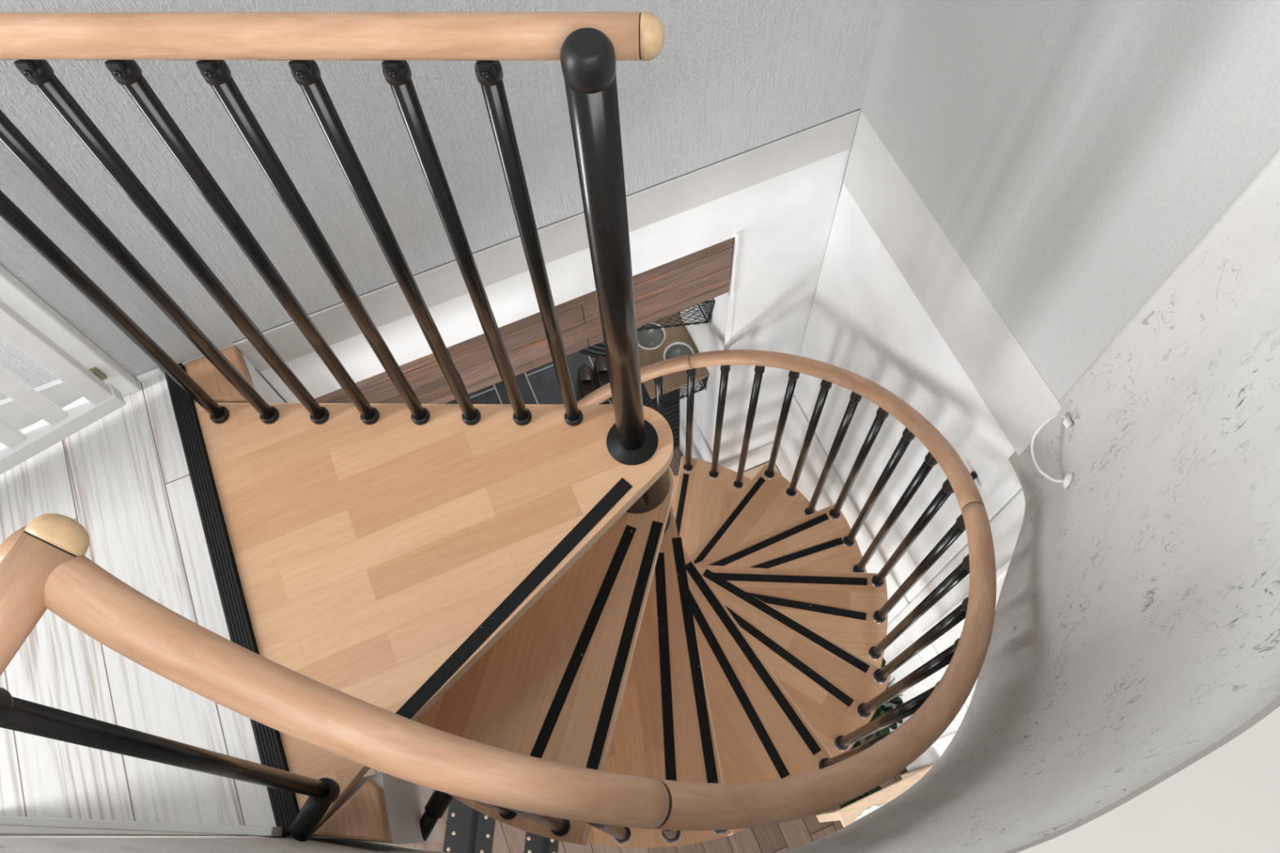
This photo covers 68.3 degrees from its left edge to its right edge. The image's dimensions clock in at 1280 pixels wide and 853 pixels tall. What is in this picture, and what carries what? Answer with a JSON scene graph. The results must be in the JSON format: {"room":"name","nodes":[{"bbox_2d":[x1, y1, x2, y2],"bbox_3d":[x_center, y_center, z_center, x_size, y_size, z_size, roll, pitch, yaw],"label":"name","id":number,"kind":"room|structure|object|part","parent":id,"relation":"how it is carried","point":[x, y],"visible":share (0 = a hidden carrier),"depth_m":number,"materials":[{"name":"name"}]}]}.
{"room":"spiral staircase","nodes":[
{"label":"spiral staircase","id":0,"kind":"room"},
{"bbox_2d":[0,825,248,836],"bbox_3d":[-0.914,0.551,1.145,0.473,0.930,0.120,1,67,3],"label":"wall","id":1,"kind":"structure","parent":0,"point":[5,830],"depth_m":1.31,"materials":[{"name":"paint"}]},
{"bbox_2d":[0,816,282,836],"bbox_3d":[-0.865,0.665,1.574,0.533,0.050,0.014,1,67,3],"label":"baseboard","id":2,"kind":"structure","parent":1,"relation":"attached to","point":[4,820],"depth_m":1.55,"materials":[{"name":"beige paint"}]},
{"bbox_2d":[0,370,324,837],"bbox_3d":[-1.898,1.926,1.258,3.387,0.300,3.224,-22,67,-7],"label":"floor","id":3,"kind":"structure","parent":0,"point":[124,477],"depth_m":1.72,"materials":[{"name":"white wood"}]},
{"bbox_2d":[164,363,299,836],"bbox_3d":[-0.774,0.282,1.771,0.038,0.028,0.960,-22,67,-7],"label":"strip","id":4,"kind":"object","parent":3,"relation":"attached to","point":[284,804],"visible":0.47,"depth_m":1.77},
{"bbox_2d":[244,360,284,403],"bbox_3d":[-0.830,0.452,3.136,0.151,2.555,0.131,-22,67,-7],"label":"wall","id":5,"kind":"structure","parent":0,"point":[260,385],"depth_m":2.04,"materials":[{"name":"white paint"}]},
{"bbox_2d":[184,345,253,402],"bbox_3d":[-0.864,-0.083,1.950,0.111,0.047,0.143,-22,67,-7],"label":"block","id":6,"kind":"object","parent":5,"relation":"on","point":[202,371],"visible":0.51,"depth_m":1.94,"materials":[{"name":"brown wood"}]},
{"bbox_2d":[0,0,887,463],"bbox_3d":[-1.827,-0.097,1.609,5.120,4.535,0.376,-22,67,-7],"label":"wall","id":7,"kind":"structure","parent":0,"point":[728,78],"depth_m":1.80,"materials":[{"name":"white paint"}]},
{"bbox_2d":[0,378,82,429],"bbox_3d":[-2.592,0.526,1.680,3.265,0.095,0.012,-22,67,-7],"label":"baseboard","id":8,"kind":"structure","parent":7,"relation":"attached to","point":[59,393],"depth_m":1.86,"materials":[{"name":"beige paint"}]},
{"bbox_2d":[0,264,139,475],"bbox_3d":[-1.389,0.002,1.475,0.875,0.800,0.090,-33,69,-11],"label":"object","id":9,"kind":"object","parent":7,"relation":"attached to","point":[28,322],"visible":1,"depth_m":1.74,"materials":[{"name":"white wood"}]},
{"bbox_3d":[-1.373,0.159,1.762,0.850,0.042,0.036,-33,69,-11],"label":"rail","id":10,"kind":"part","parent":9,"relation":"part of","materials":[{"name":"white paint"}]},
{"bbox_3d":[-1.069,-0.232,1.563,0.062,0.800,0.027,-22,67,-7],"label":"wall post","id":11,"kind":"part","parent":9,"relation":"part of","materials":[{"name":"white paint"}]},
{"bbox_2d":[136,367,163,382],"bbox_3d":[-1.004,-0.106,1.933,0.049,0.018,0.010,-22,67,-7],"label":"baseboard","id":12,"kind":"structure","parent":7,"relation":"attached to","point":[155,372],"depth_m":1.93,"materials":[{"name":"white wood"}]},
{"bbox_2d":[275,237,733,404],"bbox_3d":[-0.825,-0.025,2.392,2.304,0.268,0.058,-22,67,-7],"label":"wall cabinet","id":13,"kind":"object","parent":7,"relation":"attached to","point":[677,285],"visible":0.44,"depth_m":2.45,"materials":[{"name":"brown wood"}]},
{"bbox_2d":[233,108,860,342],"bbox_3d":[-0.146,-0.508,2.078,1.565,0.002,0.101,-22,67,-7],"label":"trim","id":14,"kind":"structure","parent":7,"relation":"attached to","point":[859,108],"depth_m":2.05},
{"bbox_2d":[234,109,860,372],"bbox_3d":[-0.192,-0.470,2.134,1.465,0.129,0.125,-22,67,-7],"label":"trim","id":15,"kind":"structure","parent":7,"relation":"attached to","point":[387,304],"depth_m":2.11,"materials":[{"name":"beige paint"}]},
{"bbox_2d":[640,376,708,409],"bbox_3d":[0.090,-0.237,3.483,0.230,0.135,0.289,-22,67,-7],"label":"wire shelf","id":16,"kind":"object","parent":7,"relation":"attached to","point":[651,401],"visible":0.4,"depth_m":3.46,"materials":[{"name":"black metal"}]},
{"bbox_2d":[638,312,709,399],"bbox_3d":[0.087,-0.265,3.414,0.228,0.013,0.296,-22,67,-7],"label":"shelf board","id":17,"kind":"object","parent":16,"relation":"on","point":[673,381],"visible":0.51,"depth_m":3.40,"materials":[{"name":"brown wood"}]},
{"bbox_2d":[636,321,665,350],"bbox_3d":[0.036,-0.330,3.429,0.115,0.014,0.115,-22,67,-7],"label":"plate","id":18,"kind":"object","parent":17,"relation":"on","point":[652,339],"visible":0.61,"depth_m":3.43,"materials":[{"name":"white ceramic"}]},
{"bbox_2d":[663,342,693,359],"bbox_3d":[0.140,-0.252,3.392,0.111,0.014,0.111,-22,67,-7],"label":"plate","id":19,"kind":"object","parent":17,"relation":"on","point":[675,349],"visible":0.59,"depth_m":3.40,"materials":[{"name":"white ceramic"}]},
{"bbox_2d":[636,297,715,331],"bbox_3d":[0.039,-0.464,3.027,0.269,0.151,0.378,-22,67,-7],"label":"wire shelf","id":20,"kind":"object","parent":7,"relation":"attached to","point":[710,300],"visible":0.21,"depth_m":3.02,"materials":[{"name":"black metal"}]},
{"bbox_2d":[724,232,741,350],"bbox_3d":[0.292,-0.030,3.449,0.018,2.283,0.003,-22,67,-7],"label":"trim","id":21,"kind":"structure","parent":7,"relation":"attached to","point":[731,301],"depth_m":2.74,"materials":[{"name":"white paint"}]},
{"bbox_2d":[182,111,861,391],"bbox_3d":[-0.697,-1.498,3.019,3.800,0.284,2.646,-22,67,-7],"label":"ceiling","id":22,"kind":"structure","parent":0,"point":[244,357],"depth_m":2.30,"materials":[{"name":"white paint"}]},
{"bbox_2d":[363,351,907,852],"bbox_3d":[0.096,1.353,4.127,6.200,0.050,7.200,-22,67,-7],"label":"floor","id":23,"kind":"structure","parent":0,"point":[780,837],"depth_m":3.95,"materials":[{"name":"brown wood"}]},
{"bbox_2d":[442,797,494,852],"bbox_3d":[-0.718,1.694,3.970,0.203,0.028,0.420,3,67,3],"label":"plate","id":24,"kind":"object","parent":23,"relation":"on","point":[468,830],"visible":0.44,"depth_m":3.97,"materials":[{"name":"black metal"}]},
{"bbox_2d":[0,11,996,848],"bbox_3d":[-0.133,0.406,2.551,1.784,3.612,1.465,-22,67,-7],"label":"spiral staircase","id":25,"kind":"structure","parent":23,"relation":"on","point":[518,613],"depth_m":1.75,"materials":[{"name":"brown wood"}]},
{"bbox_3d":[-0.691,-0.406,1.041,0.057,0.021,0.015,1,67,3],"label":"rail plate","id":26,"kind":"part","parent":25,"relation":"part of","materials":[{"name":"black metal"}]},
{"bbox_3d":[-0.598,0.357,0.648,0.047,0.047,0.620,22,69,11],"label":"handrail","id":27,"kind":"part","parent":25,"relation":"part of","materials":[{"name":"brown wood"}]},
{"bbox_3d":[-0.589,-0.403,1.036,0.057,0.021,0.015,1,67,3],"label":"rail plate","id":28,"kind":"part","parent":25,"relation":"part of","materials":[{"name":"black metal"}]},
{"bbox_3d":[-0.487,-0.401,1.031,0.057,0.021,0.015,1,67,3],"label":"rail plate","id":29,"kind":"part","parent":25,"relation":"part of","materials":[{"name":"black metal"}]},
{"bbox_3d":[-0.386,-0.399,1.026,0.057,0.021,0.015,1,67,3],"label":"rail plate","id":30,"kind":"part","parent":25,"relation":"part of","materials":[{"name":"black metal"}]},
{"bbox_3d":[-0.544,-0.417,1.008,1.090,0.047,0.047,1,67,3],"label":"handrail","id":31,"kind":"part","parent":25,"relation":"part of","materials":[{"name":"brown wood"}]},
{"bbox_3d":[-0.243,0.239,0.846,0.428,0.336,0.402,-22,67,-7],"label":"handrail","id":32,"kind":"part","parent":25,"relation":"part of","materials":[{"name":"brown wood"}]},
{"bbox_3d":[-0.284,-0.397,1.021,0.057,0.021,0.015,1,67,3],"label":"rail plate","id":33,"kind":"part","parent":25,"relation":"part of","materials":[{"name":"black metal"}]},
{"bbox_3d":[-0.182,-0.395,1.016,0.057,0.021,0.015,1,67,3],"label":"rail plate","id":34,"kind":"part","parent":25,"relation":"part of","materials":[{"name":"black metal"}]},
{"bbox_3d":[-0.175,-0.035,3.246,0.746,0.580,0.142,-18,67,-5],"label":"handrail","id":35,"kind":"part","parent":25,"relation":"part of","materials":[{"name":"brown wood"}]},
{"bbox_3d":[0.409,0.338,1.413,0.903,0.887,0.219,-40,71,-14],"label":"handrail","id":36,"kind":"part","parent":25,"relation":"part of","materials":[{"name":"brown wood"}]},
{"bbox_3d":[0.507,-0.069,2.493,0.231,0.847,0.987,-33,69,-12],"label":"handrail","id":37,"kind":"part","parent":25,"relation":"part of","materials":[{"name":"brown wood"}]},
{"bbox_2d":[524,831,558,852],"bbox_3d":[-0.413,1.759,3.929,0.139,0.028,0.300,3,67,3],"label":"plate","id":38,"kind":"object","parent":23,"relation":"on","point":[534,843],"visible":0.38,"depth_m":3.94,"materials":[{"name":"black metal"}]},
{"bbox_2d":[577,364,595,398],"bbox_3d":[-0.267,-0.216,4.746,0.084,0.095,0.220,-9,66,-2],"label":"shoe","id":39,"kind":"object","parent":23,"relation":"on","point":[586,380],"visible":0.72,"depth_m":4.75,"materials":[{"name":"brown leather"}]},
{"bbox_2d":[593,355,609,388],"bbox_3d":[-0.186,-0.264,4.764,0.084,0.095,0.220,-9,66,-2],"label":"shoe","id":40,"kind":"object","parent":23,"relation":"on","point":[600,365],"visible":0.52,"depth_m":4.77,"materials":[{"name":"brown leather"}]},
{"bbox_2d":[579,315,679,357],"bbox_3d":[-0.132,-0.681,4.988,0.720,0.013,0.720,-22,67,-7],"label":"doormat","id":41,"kind":"object","parent":23,"relation":"on","point":[597,349],"visible":0.02,"depth_m":4.86,"materials":[{"name":"black rubber"}]},
{"bbox_2d":[641,387,679,444],"bbox_3d":[0.271,-0.131,4.732,0.615,0.014,0.358,-22,67,-7],"label":"woven mat","id":42,"kind":"object","parent":23,"relation":"on","point":[672,409],"visible":0.02,"depth_m":4.70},
{"bbox_2d":[743,462,780,479],"bbox_3d":[0.534,0.386,4.251,0.224,0.462,0.254,-22,67,-7],"label":"wooden box","id":43,"kind":"object","parent":23,"relation":"on","point":[751,473],"visible":0.02,"depth_m":4.08,"materials":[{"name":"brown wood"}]},
{"bbox_2d":[837,740,881,808],"bbox_3d":[0.845,1.423,3.810,0.285,0.421,0.280,-22,67,-7],"label":"potted plant","id":44,"kind":"object","parent":23,"relation":"on","point":[857,744],"visible":0.06,"depth_m":3.64,"materials":[{"name":"green plant"}]},
{"bbox_2d":[816,764,934,827],"bbox_3d":[0.996,1.582,3.634,0.440,0.605,0.375,-22,67,-7],"label":"side table","id":45,"kind":"object","parent":23,"relation":"on","point":[847,815],"visible":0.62,"depth_m":3.42,"materials":[{"name":"brown wood"}]},
{"bbox_3d":[0.747,1.521,3.684,0.032,0.580,0.032,-22,67,-7],"label":"leg","id":46,"kind":"part","parent":45,"relation":"part of","materials":[{"name":"brown wood"}]},
{"bbox_2d":[855,804,884,821],"bbox_3d":[0.871,1.474,3.354,0.241,0.002,0.241,-22,67,-7],"label":"doily","id":47,"kind":"object","parent":45,"relation":"on","point":[873,808],"visible":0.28,"depth_m":3.39,"materials":[{"name":"white fabric"}]},
{"bbox_3d":[1.115,1.371,3.734,0.032,0.580,0.032,-22,67,-7],"label":"leg","id":48,"kind":"part","parent":45,"relation":"part of","materials":[{"name":"brown wood"}]},
{"bbox_2d":[864,657,903,741],"bbox_3d":[0.942,1.137,3.865,0.314,0.540,0.309,-22,67,-7],"label":"potted plant","id":49,"kind":"object","parent":23,"relation":"on","point":[881,710],"visible":0.12,"depth_m":3.67,"materials":[{"name":"green plant"}]},
{"bbox_2d":[0,147,1279,852],"bbox_3d":[0.248,0.418,1.320,1.818,1.230,0.588,-27,68,-9],"label":"wall","id":50,"kind":"structure","parent":0,"point":[1136,624],"depth_m":1.26,"materials":[{"name":"paint"}]},
{"bbox_2d":[317,773,440,844],"bbox_3d":[-0.512,0.750,1.793,0.172,0.355,0.119,-13,67,-3],"label":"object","id":51,"kind":"structure","parent":50,"relation":"attached to","point":[406,802],"depth_m":1.73,"materials":[{"name":"beige paint"}]},
{"bbox_2d":[312,779,391,843],"bbox_3d":[-0.484,0.655,1.617,0.130,0.041,0.095,4,67,4],"label":"wood panel","id":52,"kind":"object","parent":51,"relation":"on","point":[363,816],"visible":0.98,"depth_m":1.59,"materials":[{"name":"brown wood"}]},
{"bbox_2d":[1004,694,1279,852],"bbox_3d":[0.697,0.095,0.757,1.500,0.025,0.970,-22,67,-7],"label":"trim ledge","id":53,"kind":"object","parent":50,"relation":"attached to","point":[1225,797],"visible":1,"depth_m":0.68,"materials":[{"name":"beige paint"}]},
{"bbox_2d":[680,390,773,472],"bbox_3d":[0.431,0.064,4.289,0.378,0.657,0.382,-22,67,-7],"label":"wall","id":54,"kind":"structure","parent":0,"point":[760,455],"depth_m":4.05,"materials":[{"name":"white paint"}]},
{"bbox_2d":[883,488,1025,771],"bbox_3d":[1.104,0.988,2.959,0.056,2.288,0.970,-22,67,-7],"label":"wall","id":55,"kind":"structure","parent":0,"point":[1006,526],"depth_m":2.97,"materials":[{"name":"white paint"}]},
{"bbox_3d":[1.020,1.046,3.563,0.008,0.800,0.340,-22,67,-7],"label":"panel moulding","id":56,"kind":"part","parent":55,"relation":"part of","materials":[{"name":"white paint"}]},
{"bbox_3d":[0.982,0.639,2.629,0.008,0.900,0.340,-22,67,-7],"label":"panel moulding","id":57,"kind":"part","parent":55,"relation":"part of","materials":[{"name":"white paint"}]},
{"bbox_2d":[775,0,1279,625],"bbox_3d":[0.726,-0.377,1.990,0.124,5.200,0.872,-22,67,-7],"label":"wall","id":58,"kind":"structure","parent":0,"point":[1072,154],"depth_m":1.70,"materials":[{"name":"grey paint"}]},
{"bbox_2d":[843,111,1061,455],"bbox_3d":[0.733,-0.323,2.101,0.123,0.254,0.873,-22,67,-7],"label":"trim","id":59,"kind":"structure","parent":58,"relation":"attached to","point":[1014,391],"depth_m":2.08,"materials":[{"name":"beige paint"}]},
{"bbox_2d":[970,471,977,481],"bbox_3d":[0.813,0.134,2.304,0.024,0.025,0.050,1,67,3],"label":"wall hook","id":60,"kind":"object","parent":58,"relation":"attached to","point":[973,474],"visible":0.15,"depth_m":2.30,"materials":[{"name":"black metal"}]},
{"bbox_2d":[1031,413,1074,488],"bbox_3d":[0.814,0.054,1.828,0.071,0.104,0.131,-22,67,-7],"label":"handle","id":61,"kind":"object","parent":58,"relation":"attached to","point":[1068,479],"visible":1,"depth_m":1.82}
]}

